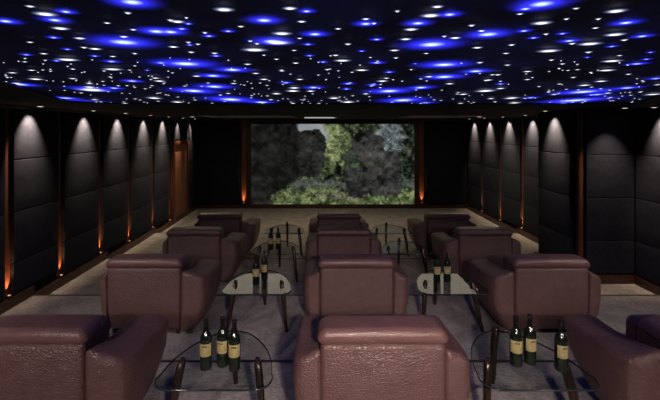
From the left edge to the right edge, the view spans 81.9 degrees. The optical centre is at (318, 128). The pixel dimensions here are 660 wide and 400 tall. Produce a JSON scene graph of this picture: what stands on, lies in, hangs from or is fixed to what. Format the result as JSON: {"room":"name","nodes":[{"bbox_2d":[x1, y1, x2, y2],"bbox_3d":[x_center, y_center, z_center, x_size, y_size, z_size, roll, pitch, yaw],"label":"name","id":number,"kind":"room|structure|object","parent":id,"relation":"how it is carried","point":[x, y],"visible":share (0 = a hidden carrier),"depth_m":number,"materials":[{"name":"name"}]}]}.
{"room":"home theater","nodes":[
{"label":"home theater","id":0,"kind":"room"},
{"bbox_2d":[10,119,187,294],"bbox_3d":[-3.900,1.075,5.100,0.200,3.250,13.800,0,0,0],"label":"wall","id":1,"kind":"structure","parent":0,"point":[51,277],"depth_m":7.03,"materials":[{"name":"black"}]},
{"bbox_2d":[0,215,4,268],"bbox_3d":[-3.769,1.337,4.100,0.050,0.626,0.876,0,0,0],"label":"acoustic panel","id":2,"kind":"object","parent":1,"relation":"attached to","point":[2,217],"visible":0.92,"depth_m":4.50,"materials":[{"name":"grey fabric"}]},
{"bbox_2d":[0,161,4,215],"bbox_3d":[-3.769,0.702,4.100,0.050,0.636,0.876,0,0,0],"label":"acoustic panel","id":3,"kind":"object","parent":1,"relation":"attached to","point":[2,163],"visible":1,"depth_m":4.50,"materials":[{"name":"grey fabric"}]},
{"bbox_2d":[4,108,11,298],"bbox_3d":[-3.763,0.880,4.600,0.072,2.340,0.110,0,0,0],"label":"batten","id":4,"kind":"object","parent":1,"relation":"attached to","point":[7,110],"visible":0.65,"depth_m":4.61,"materials":[{"name":"brown wood"}]},
{"bbox_2d":[10,244,57,293],"bbox_3d":[-3.769,1.842,5.065,0.050,0.376,0.806,0,0,0],"label":"acoustic panel","id":5,"kind":"object","parent":1,"relation":"attached to","point":[25,272],"visible":0.89,"depth_m":4.98,"materials":[{"name":"grey fabric"}]},
{"bbox_2d":[10,200,57,262],"bbox_3d":[-3.769,1.337,5.065,0.050,0.626,0.806,0,0,0],"label":"acoustic panel","id":6,"kind":"object","parent":1,"relation":"attached to","point":[33,230],"visible":0.9,"depth_m":4.98,"materials":[{"name":"grey fabric"}]},
{"bbox_2d":[10,156,57,211],"bbox_3d":[-3.769,0.702,5.065,0.050,0.636,0.806,0,0,0],"label":"acoustic panel","id":7,"kind":"object","parent":1,"relation":"attached to","point":[33,181],"visible":0.96,"depth_m":4.97,"materials":[{"name":"grey fabric"}]},
{"bbox_2d":[10,109,57,159],"bbox_3d":[-3.769,0.052,5.065,0.050,0.656,0.806,0,0,0],"label":"acoustic panel","id":8,"kind":"object","parent":1,"relation":"attached to","point":[33,133],"visible":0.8,"depth_m":4.98,"materials":[{"name":"grey fabric"}]},
{"bbox_2d":[56,112,62,278],"bbox_3d":[-3.763,0.935,5.530,0.072,2.450,0.110,0,0,0],"label":"batten","id":9,"kind":"object","parent":1,"relation":"attached to","point":[59,272],"visible":0.69,"depth_m":5.53,"materials":[{"name":"brown wood"}]},
{"bbox_2d":[62,226,98,273],"bbox_3d":[-3.769,1.897,6.030,0.050,0.486,0.876,0,0,0],"label":"acoustic panel","id":10,"kind":"object","parent":1,"relation":"attached to","point":[77,250],"visible":0.86,"depth_m":5.94,"materials":[{"name":"grey fabric"}]},
{"bbox_2d":[62,189,98,240],"bbox_3d":[-3.769,1.337,6.030,0.050,0.626,0.876,0,0,0],"label":"acoustic panel","id":11,"kind":"object","parent":1,"relation":"attached to","point":[80,212],"visible":0.98,"depth_m":5.94,"materials":[{"name":"grey fabric"}]},
{"bbox_2d":[62,152,98,197],"bbox_3d":[-3.769,0.702,6.030,0.050,0.636,0.876,0,0,0],"label":"acoustic panel","id":12,"kind":"object","parent":1,"relation":"attached to","point":[80,171],"visible":0.98,"depth_m":5.94,"materials":[{"name":"grey fabric"}]},
{"bbox_2d":[62,112,98,154],"bbox_3d":[-3.769,0.052,6.030,0.050,0.656,0.876,0,0,0],"label":"acoustic panel","id":13,"kind":"object","parent":1,"relation":"attached to","point":[80,131],"visible":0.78,"depth_m":5.94,"materials":[{"name":"grey fabric"}]},
{"bbox_2d":[0,204,197,314],"bbox_3d":[-3.768,2.188,5.100,0.065,0.525,13.400,0,0,0],"label":"baseboard","id":14,"kind":"structure","parent":1,"relation":"attached to","point":[26,293],"depth_m":5.88,"materials":[{"name":"brown wood"}]},
{"bbox_2d":[0,103,197,120],"bbox_3d":[-3.765,-0.275,6.900,0.070,0.050,9.800,0,0,0],"label":"trim","id":15,"kind":"structure","parent":1,"relation":"attached to","point":[10,106],"depth_m":5.84,"materials":[{"name":"brown wood"}]},
{"bbox_2d":[97,114,101,254],"bbox_3d":[-3.763,0.935,6.530,0.072,2.450,0.110,0,0,0],"label":"batten","id":16,"kind":"object","parent":1,"relation":"attached to","point":[99,151],"visible":0.57,"depth_m":6.54,"materials":[{"name":"brown wood"}]},
{"bbox_2d":[101,213,127,251],"bbox_3d":[-3.769,1.897,7.025,0.050,0.486,0.866,0,0,0],"label":"acoustic panel","id":17,"kind":"object","parent":1,"relation":"attached to","point":[115,231],"visible":0.9,"depth_m":6.96,"materials":[{"name":"grey fabric"}]},
{"bbox_2d":[101,181,127,223],"bbox_3d":[-3.769,1.337,7.025,0.050,0.626,0.866,0,0,0],"label":"acoustic panel","id":18,"kind":"object","parent":1,"relation":"attached to","point":[114,198],"visible":0.94,"depth_m":6.96,"materials":[{"name":"grey fabric"}]},
{"bbox_2d":[101,149,127,187],"bbox_3d":[-3.769,0.702,7.025,0.050,0.636,0.866,0,0,0],"label":"acoustic panel","id":19,"kind":"object","parent":1,"relation":"attached to","point":[114,163],"visible":0.95,"depth_m":6.96,"materials":[{"name":"grey fabric"}]},
{"bbox_2d":[101,115,127,150],"bbox_3d":[-3.769,0.052,7.025,0.050,0.656,0.866,0,0,0],"label":"acoustic panel","id":20,"kind":"object","parent":1,"relation":"attached to","point":[114,128],"visible":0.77,"depth_m":6.96,"materials":[{"name":"grey fabric"}]},
{"bbox_2d":[129,203,151,240],"bbox_3d":[-3.769,1.942,8.050,0.050,0.576,0.936,0,0,0],"label":"acoustic panel","id":21,"kind":"object","parent":1,"relation":"attached to","point":[140,219],"visible":0.95,"depth_m":7.97,"materials":[{"name":"grey fabric"}]},
{"bbox_2d":[129,175,151,211],"bbox_3d":[-3.769,1.337,8.050,0.050,0.626,0.936,0,0,0],"label":"acoustic panel","id":22,"kind":"object","parent":1,"relation":"attached to","point":[140,189],"visible":0.94,"depth_m":7.97,"materials":[{"name":"grey fabric"}]},
{"bbox_2d":[129,146,151,179],"bbox_3d":[-3.769,0.702,8.050,0.050,0.636,0.936,0,0,0],"label":"acoustic panel","id":23,"kind":"object","parent":1,"relation":"attached to","point":[140,158],"visible":1,"depth_m":7.97,"materials":[{"name":"grey fabric"}]},
{"bbox_2d":[129,116,151,147],"bbox_3d":[-3.769,0.052,8.050,0.050,0.656,0.936,0,0,0],"label":"acoustic panel","id":24,"kind":"object","parent":1,"relation":"attached to","point":[140,128],"visible":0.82,"depth_m":7.97,"materials":[{"name":"grey fabric"}]},
{"bbox_2d":[153,195,168,226],"bbox_3d":[-3.769,1.942,9.070,0.050,0.576,0.856,0,0,0],"label":"acoustic panel","id":25,"kind":"object","parent":1,"relation":"attached to","point":[161,206],"visible":0.86,"depth_m":8.98,"materials":[{"name":"grey fabric"}]},
{"bbox_2d":[153,170,168,200],"bbox_3d":[-3.769,1.337,9.070,0.050,0.626,0.856,0,0,0],"label":"acoustic panel","id":26,"kind":"object","parent":1,"relation":"attached to","point":[161,179],"visible":0.98,"depth_m":8.98,"materials":[{"name":"grey fabric"}]},
{"bbox_2d":[153,144,168,173],"bbox_3d":[-3.769,0.702,9.070,0.050,0.636,0.856,0,0,0],"label":"acoustic panel","id":27,"kind":"object","parent":1,"relation":"attached to","point":[160,152],"visible":0.99,"depth_m":8.98,"materials":[{"name":"grey fabric"}]},
{"bbox_2d":[153,118,168,145],"bbox_3d":[-3.769,0.052,9.070,0.050,0.656,0.856,0,0,0],"label":"acoustic panel","id":28,"kind":"object","parent":1,"relation":"attached to","point":[160,126],"visible":0.8,"depth_m":8.98,"materials":[{"name":"grey fabric"}]},
{"bbox_2d":[171,119,187,139],"bbox_3d":[-3.769,0.007,10.330,0.050,0.566,1.156,0,0,0],"label":"acoustic panel","id":29,"kind":"object","parent":1,"relation":"attached to","point":[179,128],"visible":0.83,"depth_m":10.20,"materials":[{"name":"grey fabric"}]},
{"bbox_2d":[171,140,188,223],"bbox_3d":[-3.757,1.385,10.330,0.086,2.130,1.170,0,0,0],"label":"door","id":30,"kind":"structure","parent":1,"relation":"in","point":[179,153],"depth_m":10.24,"materials":[{"name":"brown wood"}]},
{"bbox_2d":[188,120,197,141],"bbox_3d":[-3.769,0.052,11.380,0.050,0.656,0.736,0,0,0],"label":"acoustic panel","id":31,"kind":"object","parent":1,"relation":"attached to","point":[192,125],"visible":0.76,"depth_m":11.25,"materials":[{"name":"grey fabric"}]},
{"bbox_2d":[189,183,197,207],"bbox_3d":[-3.769,1.977,11.380,0.050,0.646,0.736,0,0,0],"label":"acoustic panel","id":32,"kind":"object","parent":1,"relation":"attached to","point":[193,189],"visible":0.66,"depth_m":11.34,"materials":[{"name":"grey fabric"}]},
{"bbox_2d":[189,162,197,185],"bbox_3d":[-3.769,1.337,11.380,0.050,0.626,0.736,0,0,0],"label":"acoustic panel","id":33,"kind":"object","parent":1,"relation":"attached to","point":[193,168],"visible":0.8,"depth_m":11.34,"materials":[{"name":"grey fabric"}]},
{"bbox_2d":[189,141,197,163],"bbox_3d":[-3.769,0.702,11.380,0.050,0.636,0.736,0,0,0],"label":"acoustic panel","id":34,"kind":"object","parent":1,"relation":"attached to","point":[193,146],"visible":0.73,"depth_m":11.34,"materials":[{"name":"grey fabric"}]},
{"bbox_2d":[0,208,659,399],"bbox_3d":[0.460,2.375,5.100,8.520,0.650,13.400,0,0,0],"label":"floor","id":35,"kind":"structure","parent":0,"point":[457,313],"depth_m":4.56,"materials":[{"name":"carpet"}]},
{"bbox_2d":[0,314,168,399],"bbox_3d":[-1.765,1.645,2.693,1.195,0.810,0.714,0,0,0],"label":"armchair","id":36,"kind":"object","parent":35,"relation":"on","point":[43,356],"visible":1,"depth_m":2.36,"materials":[{"name":"leather"}]},
{"bbox_2d":[8,314,108,340],"bbox_3d":[-1.850,1.478,2.647,0.750,0.345,0.145,0,0,0],"label":"backrest cushion","id":37,"kind":"object","parent":36,"relation":"on","point":[105,320],"depth_m":2.66,"materials":[{"name":"leather"}]},
{"bbox_2d":[100,254,222,333],"bbox_3d":[-1.765,1.775,4.343,1.195,0.810,0.714,0,0,0],"label":"armchair","id":38,"kind":"object","parent":35,"relation":"on","point":[132,284],"visible":0.96,"depth_m":4.00,"materials":[{"name":"leather"}]},
{"bbox_2d":[162,226,246,280],"bbox_3d":[-1.765,1.885,5.943,1.195,0.810,0.714,0,0,0],"label":"armchair","id":39,"kind":"object","parent":35,"relation":"on","point":[197,243],"visible":0.74,"depth_m":5.60,"materials":[{"name":"leather"}]},
{"bbox_2d":[154,328,272,399],"bbox_3d":[-0.672,1.802,2.710,0.750,0.495,0.760,0,0,0],"label":"glass side table","id":40,"kind":"object","parent":35,"relation":"on","point":[175,390],"visible":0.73,"depth_m":2.52,"materials":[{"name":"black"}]},
{"bbox_2d":[200,318,211,370],"bbox_3d":[-0.755,1.434,2.539,0.078,0.330,0.079,0,0,0],"label":"wine bottle","id":41,"kind":"object","parent":40,"relation":"on","point":[206,336],"visible":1,"depth_m":2.51,"materials":[{"name":"black glass"}]},
{"bbox_2d":[217,315,228,367],"bbox_3d":[-0.652,1.434,2.575,0.078,0.330,0.079,0,0,13],"label":"wine bottle","id":42,"kind":"object","parent":40,"relation":"on","point":[222,335],"visible":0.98,"depth_m":2.54,"materials":[{"name":"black glass"}]},
{"bbox_2d":[228,319,239,371],"bbox_3d":[-0.563,1.434,2.530,0.078,0.330,0.079,0,0,-4],"label":"wine bottle","id":43,"kind":"object","parent":40,"relation":"on","point":[234,337],"visible":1,"depth_m":2.50,"materials":[{"name":"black glass"}]},
{"bbox_2d":[194,212,260,253],"bbox_3d":[-1.765,1.975,7.363,1.195,0.810,0.714,0,0,0],"label":"armchair","id":44,"kind":"object","parent":35,"relation":"on","point":[230,222],"visible":0.63,"depth_m":7.03,"materials":[{"name":"leather"}]},
{"bbox_2d":[221,270,290,331],"bbox_3d":[-0.672,1.933,4.360,0.750,0.495,0.760,0,0,0],"label":"glass side table","id":45,"kind":"object","parent":35,"relation":"on","point":[233,294],"visible":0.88,"depth_m":4.15,"materials":[{"name":"black"}]},
{"bbox_2d":[253,254,259,284],"bbox_3d":[-0.700,1.564,4.234,0.078,0.330,0.079,0,0,0],"label":"wine bottle","id":46,"kind":"object","parent":45,"relation":"on","point":[256,267],"visible":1,"depth_m":4.21,"materials":[{"name":"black glass"}]},
{"bbox_2d":[250,241,299,281],"bbox_3d":[-0.652,2.042,5.960,0.750,0.495,0.760,0,0,0],"label":"glass side table","id":47,"kind":"object","parent":35,"relation":"on","point":[279,254],"visible":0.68,"depth_m":5.77,"materials":[{"name":"black"}]},
{"bbox_2d":[265,222,304,256],"bbox_3d":[-0.642,2.132,7.380,0.750,0.495,0.760,0,0,0],"label":"glass side table","id":48,"kind":"object","parent":35,"relation":"on","point":[286,224],"visible":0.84,"depth_m":7.22,"materials":[{"name":"black"}]},
{"bbox_2d":[308,212,368,233],"bbox_3d":[0.370,1.975,7.363,1.142,0.810,0.714,0,0,0],"label":"armchair","id":49,"kind":"object","parent":35,"relation":"on","point":[324,219],"visible":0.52,"depth_m":7.02,"materials":[{"name":"leather"}]},
{"bbox_2d":[306,226,380,260],"bbox_3d":[0.370,1.885,5.943,1.142,0.810,0.714,0,0,0],"label":"armchair","id":50,"kind":"object","parent":35,"relation":"on","point":[336,239],"visible":0.61,"depth_m":5.60,"materials":[{"name":"leather"}]},
{"bbox_2d":[33,295,659,295],"bbox_3d":[0.460,2.193,4.982,8.480,0.034,0.028,0,0,0],"label":"trim","id":51,"kind":"structure","parent":35,"relation":"attached to","point":[33,295],"depth_m":4.97,"materials":[{"name":"black"}]},
{"bbox_2d":[303,254,408,317],"bbox_3d":[0.400,1.775,4.343,1.142,0.810,0.714,0,0,0],"label":"armchair","id":52,"kind":"object","parent":35,"relation":"on","point":[332,283],"visible":0.82,"depth_m":4.00,"materials":[{"name":"leather"}]},
{"bbox_2d":[161,360,575,361],"bbox_3d":[0.460,2.063,3.352,8.480,0.034,0.028,0,0,0],"label":"trim","id":53,"kind":"structure","parent":35,"relation":"attached to","point":[161,360],"depth_m":3.34,"materials":[{"name":"black"}]},
{"bbox_2d":[293,314,469,399],"bbox_3d":[0.400,1.645,2.693,1.142,0.810,0.714,0,0,0],"label":"armchair","id":54,"kind":"object","parent":35,"relation":"on","point":[336,356],"visible":1,"depth_m":2.35,"materials":[{"name":"leather"}]},
{"bbox_2d":[327,314,423,315],"bbox_3d":[0.400,1.478,2.647,0.750,0.345,0.145,0,0,0],"label":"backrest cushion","id":55,"kind":"object","parent":54,"relation":"on","point":[331,314],"depth_m":2.66,"materials":[{"name":"leather"}]},
{"bbox_2d":[382,238,431,281],"bbox_3d":[1.320,2.042,5.960,0.750,0.495,0.760,0,0,0],"label":"glass side table","id":56,"kind":"object","parent":35,"relation":"on","point":[398,254],"visible":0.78,"depth_m":5.78,"materials":[{"name":"black"}]},
{"bbox_2d":[407,212,476,256],"bbox_3d":[2.362,1.975,7.363,1.194,0.810,0.714,0,0,0],"label":"armchair","id":57,"kind":"object","parent":35,"relation":"on","point":[434,222],"visible":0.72,"depth_m":7.03,"materials":[{"name":"leather"}]},
{"bbox_2d":[416,270,488,331],"bbox_3d":[1.440,1.933,4.360,0.750,0.495,0.760,0,0,0],"label":"glass side table","id":58,"kind":"object","parent":35,"relation":"on","point":[474,294],"visible":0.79,"depth_m":4.16,"materials":[{"name":"black"}]},
{"bbox_2d":[433,252,440,282],"bbox_3d":[1.335,1.564,4.300,0.078,0.330,0.079,0,0,0],"label":"wine bottle","id":59,"kind":"object","parent":58,"relation":"on","point":[436,265],"visible":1,"depth_m":4.27,"materials":[{"name":"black glass"}]},
{"bbox_2d":[443,252,450,281],"bbox_3d":[1.452,1.564,4.309,0.078,0.330,0.079,0,0,4],"label":"wine bottle","id":60,"kind":"object","parent":58,"relation":"on","point":[446,265],"visible":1,"depth_m":4.28,"materials":[{"name":"black glass"}]},
{"bbox_2d":[431,226,520,282],"bbox_3d":[2.422,1.885,5.943,1.194,0.810,0.714,0,0,0],"label":"armchair","id":61,"kind":"object","parent":35,"relation":"on","point":[467,244],"visible":0.77,"depth_m":5.60,"materials":[{"name":"leather"}]},
{"bbox_2d":[470,254,600,329],"bbox_3d":[2.422,1.775,4.343,1.194,0.810,0.714,0,0,0],"label":"armchair","id":62,"kind":"object","parent":35,"relation":"on","point":[550,288],"visible":0.88,"depth_m":4.00,"materials":[{"name":"leather"}]},
{"bbox_2d":[471,325,599,399],"bbox_3d":[1.400,1.802,2.710,0.750,0.495,0.760,0,0,0],"label":"glass side table","id":63,"kind":"object","parent":35,"relation":"on","point":[490,364],"visible":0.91,"depth_m":2.53,"materials":[{"name":"black"}]},
{"bbox_2d":[510,315,522,367],"bbox_3d":[1.335,1.434,2.575,0.078,0.330,0.079,0,0,12],"label":"wine bottle","id":64,"kind":"object","parent":63,"relation":"on","point":[516,342],"visible":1,"depth_m":2.55,"materials":[{"name":"black glass"}]},
{"bbox_2d":[523,313,536,365],"bbox_3d":[1.443,1.434,2.599,0.078,0.330,0.079,0,0,-7],"label":"wine bottle","id":65,"kind":"object","parent":63,"relation":"on","point":[529,334],"visible":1,"depth_m":2.58,"materials":[{"name":"black glass"}]},
{"bbox_2d":[554,319,567,372],"bbox_3d":[1.605,1.434,2.519,0.078,0.330,0.079,0,0,-8],"label":"wine bottle","id":66,"kind":"object","parent":63,"relation":"on","point":[560,339],"visible":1,"depth_m":2.49,"materials":[{"name":"black glass"}]},
{"bbox_2d":[564,314,659,399],"bbox_3d":[2.502,1.645,2.693,1.194,0.810,0.714,0,0,0],"label":"armchair","id":67,"kind":"object","parent":35,"relation":"on","point":[626,366],"visible":1,"depth_m":2.52,"materials":[{"name":"leather"}]},
{"bbox_2d":[626,314,659,340],"bbox_3d":[2.540,1.478,2.647,0.750,0.345,0.145,0,0,0],"label":"backrest cushion","id":68,"kind":"object","parent":67,"relation":"on","point":[632,328],"depth_m":2.64,"materials":[{"name":"leather"}]},
{"bbox_2d":[0,79,659,118],"bbox_3d":[0.460,-0.309,5.100,8.520,0.018,13.400,0,0,0],"label":"ceiling","id":69,"kind":"structure","parent":0,"point":[10,93],"depth_m":5.30,"materials":[{"name":"black paint"}]},
{"bbox_2d":[0,0,659,103],"bbox_3d":[0.240,-0.335,2.555,8.286,0.051,5.622,0,0,0],"label":"ceiling panel","id":70,"kind":"object","parent":69,"relation":"attached to","point":[121,51],"visible":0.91,"depth_m":1.60,"materials":[{"name":"black"}]},
{"bbox_2d":[197,121,466,203],"bbox_3d":[0.400,1.075,11.900,8.400,3.250,0.200,0,0,0],"label":"wall","id":71,"kind":"structure","parent":0,"point":[240,122],"depth_m":11.80,"materials":[{"name":"black"}]},
{"bbox_2d":[242,121,245,203],"bbox_3d":[-2.326,1.015,11.763,0.150,2.610,0.072,0,0,0],"label":"batten","id":72,"kind":"object","parent":71,"relation":"attached to","point":[243,122],"visible":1,"depth_m":11.78,"materials":[{"name":"orange wood"}]},
{"bbox_2d":[198,119,465,120],"bbox_3d":[0.400,-0.270,11.765,8.400,0.060,0.070,0,0,0],"label":"trim","id":73,"kind":"structure","parent":71,"relation":"attached to","point":[198,119],"depth_m":11.73,"materials":[{"name":"brown wood"}]},
{"bbox_2d":[198,204,465,207],"bbox_3d":[0.400,2.395,11.770,8.400,0.110,0.060,0,0,0],"label":"baseboard","id":74,"kind":"structure","parent":71,"relation":"attached to","point":[199,205],"depth_m":11.74,"materials":[{"name":"brown wood"}]},
{"bbox_2d":[247,121,418,207],"bbox_3d":[0.427,1.087,11.759,5.306,2.684,0.078,0,0,0],"label":"projection screen","id":75,"kind":"object","parent":71,"relation":"attached to","point":[291,164],"visible":1,"depth_m":11.77,"materials":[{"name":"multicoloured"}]},
{"bbox_2d":[419,121,423,203],"bbox_3d":[3.180,1.015,11.763,0.150,2.610,0.072,0,0,0],"label":"batten","id":76,"kind":"object","parent":71,"relation":"attached to","point":[421,123],"visible":1,"depth_m":11.78,"materials":[{"name":"orange wood"}]},
{"bbox_2d":[467,121,528,228],"bbox_3d":[4.785,1.075,9.325,0.370,3.250,5.350,0,0,0],"label":"wall","id":77,"kind":"structure","parent":0,"point":[504,221],"depth_m":11.77,"materials":[{"name":"black"}]},
{"bbox_2d":[468,183,481,210],"bbox_3d":[4.569,1.977,11.140,0.050,0.646,0.956,0,0,0],"label":"acoustic panel","id":78,"kind":"object","parent":77,"relation":"attached to","point":[474,192],"visible":0.91,"depth_m":11.03,"materials":[{"name":"grey fabric"}]},
{"bbox_2d":[468,163,481,187],"bbox_3d":[4.569,1.337,11.140,0.050,0.626,0.956,0,0,0],"label":"acoustic panel","id":79,"kind":"object","parent":77,"relation":"attached to","point":[474,170],"visible":0.91,"depth_m":11.03,"materials":[{"name":"grey fabric"}]},
{"bbox_2d":[468,142,481,164],"bbox_3d":[4.569,0.702,11.140,0.050,0.636,0.956,0,0,0],"label":"acoustic panel","id":80,"kind":"object","parent":77,"relation":"attached to","point":[474,148],"visible":0.94,"depth_m":11.03,"materials":[{"name":"grey fabric"}]},
{"bbox_2d":[468,120,481,142],"bbox_3d":[4.569,0.052,11.140,0.050,0.656,0.956,0,0,0],"label":"acoustic panel","id":81,"kind":"object","parent":77,"relation":"attached to","point":[474,127],"visible":0.84,"depth_m":11.03,"materials":[{"name":"grey fabric"}]},
{"bbox_2d":[483,189,499,219],"bbox_3d":[4.569,1.977,10.075,0.050,0.646,0.926,0,0,0],"label":"acoustic panel","id":82,"kind":"object","parent":77,"relation":"attached to","point":[491,200],"visible":0.98,"depth_m":10.01,"materials":[{"name":"grey fabric"}]},
{"bbox_2d":[483,166,499,193],"bbox_3d":[4.569,1.337,10.075,0.050,0.626,0.926,0,0,0],"label":"acoustic panel","id":83,"kind":"object","parent":77,"relation":"attached to","point":[491,176],"visible":1,"depth_m":10.01,"materials":[{"name":"grey fabric"}]},
{"bbox_2d":[483,143,499,168],"bbox_3d":[4.569,0.702,10.075,0.050,0.636,0.926,0,0,0],"label":"acoustic panel","id":84,"kind":"object","parent":77,"relation":"attached to","point":[491,152],"visible":1,"depth_m":10.01,"materials":[{"name":"grey fabric"}]},
{"bbox_2d":[483,119,499,143],"bbox_3d":[4.569,0.052,10.075,0.050,0.656,0.926,0,0,0],"label":"acoustic panel","id":85,"kind":"object","parent":77,"relation":"attached to","point":[491,128],"visible":0.83,"depth_m":10.01,"materials":[{"name":"grey fabric"}]},
{"bbox_2d":[501,195,521,227],"bbox_3d":[4.569,1.942,9.040,0.050,0.576,0.896,0,0,0],"label":"acoustic panel","id":86,"kind":"object","parent":77,"relation":"attached to","point":[511,209],"visible":1,"depth_m":8.97,"materials":[{"name":"grey fabric"}]},
{"bbox_2d":[501,170,521,201],"bbox_3d":[4.569,1.337,9.040,0.050,0.626,0.896,0,0,0],"label":"acoustic panel","id":87,"kind":"object","parent":77,"relation":"attached to","point":[511,183],"visible":0.98,"depth_m":8.97,"materials":[{"name":"grey fabric"}]},
{"bbox_2d":[501,144,521,173],"bbox_3d":[4.569,0.702,9.040,0.050,0.636,0.896,0,0,0],"label":"acoustic panel","id":88,"kind":"object","parent":77,"relation":"attached to","point":[511,155],"visible":1,"depth_m":8.97,"materials":[{"name":"grey fabric"}]},
{"bbox_2d":[501,118,521,145],"bbox_3d":[4.569,0.052,9.040,0.050,0.656,0.896,0,0,0],"label":"acoustic panel","id":89,"kind":"object","parent":77,"relation":"attached to","point":[511,129],"visible":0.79,"depth_m":8.97,"materials":[{"name":"grey fabric"}]},
{"bbox_2d":[523,203,537,235],"bbox_3d":[4.569,1.942,8.025,0.050,0.576,0.886,0,0,0],"label":"acoustic panel","id":90,"kind":"object","parent":77,"relation":"attached to","point":[530,213],"visible":0.55,"depth_m":8.16,"materials":[{"name":"grey fabric"}]},
{"bbox_2d":[523,146,537,177],"bbox_3d":[4.569,0.702,8.025,0.050,0.636,0.886,0,0,0],"label":"acoustic panel","id":91,"kind":"object","parent":77,"relation":"attached to","point":[530,154],"visible":0.52,"depth_m":8.16,"materials":[{"name":"grey fabric"}]},
{"bbox_2d":[523,117,537,146],"bbox_3d":[4.569,0.052,8.025,0.050,0.656,0.886,0,0,0],"label":"acoustic panel","id":92,"kind":"object","parent":77,"relation":"attached to","point":[530,124],"visible":0.44,"depth_m":8.16,"materials":[{"name":"grey fabric"}]},
{"bbox_2d":[523,175,538,207],"bbox_3d":[4.569,1.337,8.025,0.050,0.626,0.886,0,0,0],"label":"acoustic panel","id":93,"kind":"object","parent":77,"relation":"attached to","point":[530,184],"visible":0.51,"depth_m":8.16,"materials":[{"name":"grey fabric"}]},
{"bbox_2d":[540,109,634,273],"bbox_3d":[4.420,1.075,6.165,1.100,3.250,0.970,0,0,0],"label":"wall pillar","id":94,"kind":"structure","parent":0,"point":[574,237],"depth_m":5.71,"materials":[{"name":"black"}]},
{"bbox_2d":[538,224,572,253],"bbox_3d":[3.839,1.897,6.195,0.050,0.486,0.836,0,0,0],"label":"acoustic panel","id":95,"kind":"object","parent":94,"relation":"attached to","point":[550,241],"visible":0.66,"depth_m":6.21,"materials":[{"name":"grey fabric"}]},
{"bbox_2d":[538,188,572,236],"bbox_3d":[3.839,1.337,6.195,0.050,0.626,0.836,0,0,0],"label":"acoustic panel","id":96,"kind":"object","parent":94,"relation":"attached to","point":[555,210],"visible":0.98,"depth_m":6.10,"materials":[{"name":"grey fabric"}]},
{"bbox_2d":[538,151,572,195],"bbox_3d":[3.839,0.702,6.195,0.050,0.636,0.836,0,0,0],"label":"acoustic panel","id":97,"kind":"object","parent":94,"relation":"attached to","point":[555,170],"visible":1,"depth_m":6.10,"materials":[{"name":"grey fabric"}]},
{"bbox_2d":[538,111,572,153],"bbox_3d":[3.839,0.052,6.195,0.050,0.656,0.836,0,0,0],"label":"acoustic panel","id":98,"kind":"object","parent":94,"relation":"attached to","point":[555,129],"visible":1,"depth_m":6.10,"materials":[{"name":"grey fabric"}]},
{"bbox_2d":[577,110,582,257],"bbox_3d":[3.899,0.935,5.680,0.062,2.450,0.060,0,0,0],"label":"batten","id":99,"kind":"object","parent":94,"relation":"attached to","point":[579,112],"visible":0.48,"depth_m":5.65,"materials":[{"name":"brown wood"}]},
{"bbox_2d":[584,240,633,272],"bbox_3d":[4.315,1.897,5.649,0.716,0.486,0.050,0,0,0],"label":"acoustic panel","id":100,"kind":"object","parent":94,"relation":"attached to","point":[603,256],"visible":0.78,"depth_m":5.62,"materials":[{"name":"grey fabric"}]},
{"bbox_2d":[584,198,633,239],"bbox_3d":[4.315,1.337,5.649,0.716,0.626,0.050,0,0,0],"label":"acoustic panel","id":101,"kind":"object","parent":94,"relation":"attached to","point":[604,218],"visible":1,"depth_m":5.62,"materials":[{"name":"grey fabric"}]},
{"bbox_2d":[584,155,633,197],"bbox_3d":[4.315,0.702,5.649,0.716,0.636,0.050,0,0,0],"label":"acoustic panel","id":102,"kind":"object","parent":94,"relation":"attached to","point":[605,176],"visible":1,"depth_m":5.62,"materials":[{"name":"grey fabric"}]},
{"bbox_2d":[584,110,633,154],"bbox_3d":[4.315,0.052,5.649,0.716,0.656,0.050,0,0,0],"label":"acoustic panel","id":103,"kind":"object","parent":94,"relation":"attached to","point":[606,132],"visible":1,"depth_m":5.62,"materials":[{"name":"grey fabric"}]},
{"bbox_2d":[596,274,637,283],"bbox_3d":[4.263,2.228,5.647,0.915,0.125,0.065,0,0,0],"label":"baseboard","id":104,"kind":"structure","parent":94,"relation":"attached to","point":[605,278],"depth_m":5.62,"materials":[{"name":"brown wood"}]},
{"bbox_2d":[635,107,659,281],"bbox_3d":[4.845,1.075,1.940,0.250,3.250,7.480,0,0,0],"label":"wall","id":105,"kind":"structure","parent":0,"point":[659,107],"depth_m":5.67,"materials":[{"name":"black"}]},
{"bbox_2d":[465,204,659,294],"bbox_3d":[4.263,2.188,5.100,0.915,0.525,13.400,0,0,0],"label":"baseboard","id":106,"kind":"structure","parent":105,"relation":"attached to","point":[652,287],"depth_m":8.19,"materials":[{"name":"brown wood"}]},
{"bbox_2d":[636,241,659,284],"bbox_3d":[4.689,1.897,5.160,0.050,0.486,0.876,0,0,0],"label":"acoustic panel","id":107,"kind":"object","parent":105,"relation":"attached to","point":[647,257],"visible":0.96,"depth_m":5.38,"materials":[{"name":"grey fabric"}]},
{"bbox_2d":[636,199,659,248],"bbox_3d":[4.689,1.337,5.160,0.050,0.626,0.876,0,0,0],"label":"acoustic panel","id":108,"kind":"object","parent":105,"relation":"attached to","point":[647,212],"visible":0.99,"depth_m":5.38,"materials":[{"name":"grey fabric"}]},
{"bbox_2d":[636,155,659,202],"bbox_3d":[4.689,0.702,5.160,0.050,0.636,0.876,0,0,0],"label":"acoustic panel","id":109,"kind":"object","parent":105,"relation":"attached to","point":[647,167],"visible":1,"depth_m":5.38,"materials":[{"name":"grey fabric"}]},
{"bbox_2d":[636,109,659,156],"bbox_3d":[4.689,0.052,5.160,0.050,0.656,0.876,0,0,0],"label":"acoustic panel","id":110,"kind":"object","parent":105,"relation":"attached to","point":[647,121],"visible":1,"depth_m":5.38,"materials":[{"name":"grey fabric"}]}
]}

